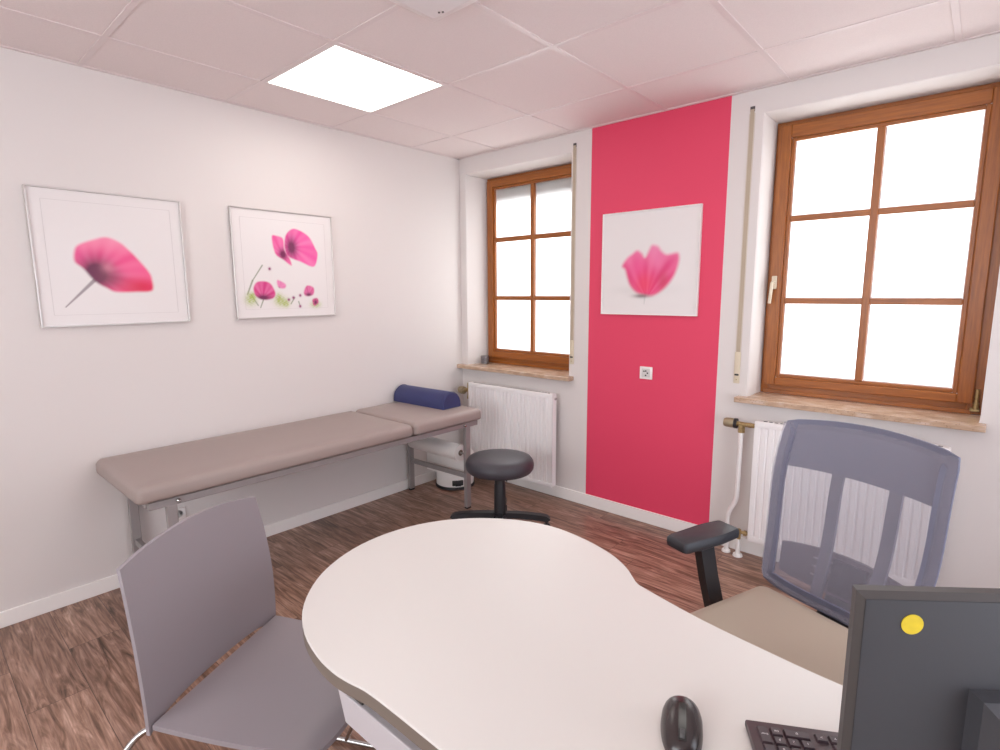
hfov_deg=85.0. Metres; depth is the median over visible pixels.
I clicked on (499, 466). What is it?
stool
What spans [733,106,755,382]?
belt
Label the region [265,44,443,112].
recessed light
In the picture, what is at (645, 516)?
baseboard
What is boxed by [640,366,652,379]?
wall socket
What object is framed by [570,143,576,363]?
belt
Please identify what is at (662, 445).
wall
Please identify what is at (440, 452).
paper roll
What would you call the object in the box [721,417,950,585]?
radiator
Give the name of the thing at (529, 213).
window
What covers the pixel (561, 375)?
windowsill
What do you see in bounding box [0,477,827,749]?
floor
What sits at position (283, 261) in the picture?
framed picture
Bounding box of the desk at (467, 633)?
[302,518,842,749]
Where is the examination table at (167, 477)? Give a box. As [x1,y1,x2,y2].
[96,402,480,553]
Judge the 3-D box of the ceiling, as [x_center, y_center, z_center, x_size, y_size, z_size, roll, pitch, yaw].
[-0.303,-1.237,0.865,4.950,0.196,5.500,7,11,41]
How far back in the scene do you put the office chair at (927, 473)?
1.63 m
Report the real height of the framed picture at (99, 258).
0.602 m
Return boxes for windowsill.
[457,363,573,380]
[734,392,985,432]
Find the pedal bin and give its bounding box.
[435,448,474,490]
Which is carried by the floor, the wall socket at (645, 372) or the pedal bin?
the pedal bin
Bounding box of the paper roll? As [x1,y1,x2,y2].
[408,437,463,479]
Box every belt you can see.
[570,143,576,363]
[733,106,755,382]
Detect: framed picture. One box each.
[22,184,190,327]
[228,205,335,318]
[601,203,702,315]
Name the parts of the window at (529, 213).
pane, pane, pane, pane, pane, pane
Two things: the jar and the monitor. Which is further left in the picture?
the jar
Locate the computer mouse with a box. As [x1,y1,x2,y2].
[660,695,702,749]
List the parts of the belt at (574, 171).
winder plate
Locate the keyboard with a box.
[745,720,837,749]
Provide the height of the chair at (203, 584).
0.860 m
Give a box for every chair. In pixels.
[116,497,374,749]
[667,419,960,684]
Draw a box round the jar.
[480,355,489,363]
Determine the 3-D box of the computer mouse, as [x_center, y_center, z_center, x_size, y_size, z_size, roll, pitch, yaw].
[0.283,0.540,0.848,0.064,0.036,0.106,2,9,18]
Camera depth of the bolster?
3.65 m
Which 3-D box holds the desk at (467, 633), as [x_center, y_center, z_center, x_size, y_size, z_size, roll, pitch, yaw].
[0.482,0.933,0.872,2.213,0.750,0.768,7,11,41]
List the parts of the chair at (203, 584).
backrest, seat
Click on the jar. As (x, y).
(484, 358)
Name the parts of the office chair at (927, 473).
arm post, seat, frame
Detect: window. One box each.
[487,163,571,370]
[760,82,999,414]
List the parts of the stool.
arm, arm, seat, arm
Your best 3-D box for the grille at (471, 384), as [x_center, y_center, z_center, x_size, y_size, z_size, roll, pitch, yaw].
[0.070,0.093,3.935,0.786,0.006,0.046,7,11,41]
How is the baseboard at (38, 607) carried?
attached to the wall at (72, 399)
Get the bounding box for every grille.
[469,382,555,394]
[756,420,949,448]
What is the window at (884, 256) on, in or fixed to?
in the wall at (662, 445)
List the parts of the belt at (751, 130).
winder plate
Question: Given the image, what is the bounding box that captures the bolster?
[394,384,460,409]
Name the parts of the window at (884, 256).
handle, pane, pane, pane, pane, pane, pane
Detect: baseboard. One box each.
[0,471,435,628]
[505,479,905,585]
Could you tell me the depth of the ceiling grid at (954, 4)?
2.33 m
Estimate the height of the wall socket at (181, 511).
0.061 m
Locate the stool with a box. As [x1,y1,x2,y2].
[450,449,550,525]
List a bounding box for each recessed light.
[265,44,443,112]
[389,0,477,21]
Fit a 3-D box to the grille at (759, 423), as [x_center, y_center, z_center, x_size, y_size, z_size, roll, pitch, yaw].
[1.622,0.275,2.574,0.774,0.006,0.046,7,11,41]
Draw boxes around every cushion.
[96,411,412,504]
[356,402,480,434]
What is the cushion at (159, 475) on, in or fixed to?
on the examination table at (167, 477)
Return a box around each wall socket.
[178,506,185,518]
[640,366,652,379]
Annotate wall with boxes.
[0,47,462,611]
[459,33,999,587]
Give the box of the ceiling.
[0,0,999,157]
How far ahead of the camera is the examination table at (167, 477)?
2.71 m
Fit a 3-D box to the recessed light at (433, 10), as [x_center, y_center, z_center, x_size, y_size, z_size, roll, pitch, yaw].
[-0.214,-1.228,1.571,0.600,0.026,0.600,7,11,41]
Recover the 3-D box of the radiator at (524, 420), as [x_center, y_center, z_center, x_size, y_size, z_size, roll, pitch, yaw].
[0.052,0.455,4.034,0.910,0.754,0.130,7,11,41]
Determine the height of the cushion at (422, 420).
0.079 m
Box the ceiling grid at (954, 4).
[0,0,999,159]
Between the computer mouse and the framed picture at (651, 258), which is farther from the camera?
the framed picture at (651, 258)
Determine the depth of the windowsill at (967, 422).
2.58 m
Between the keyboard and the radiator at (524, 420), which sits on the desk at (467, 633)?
the keyboard
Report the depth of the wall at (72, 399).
2.83 m
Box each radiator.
[458,382,556,487]
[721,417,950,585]
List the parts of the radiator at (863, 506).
panel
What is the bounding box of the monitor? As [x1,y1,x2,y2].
[837,585,999,749]
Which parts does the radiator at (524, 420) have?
panel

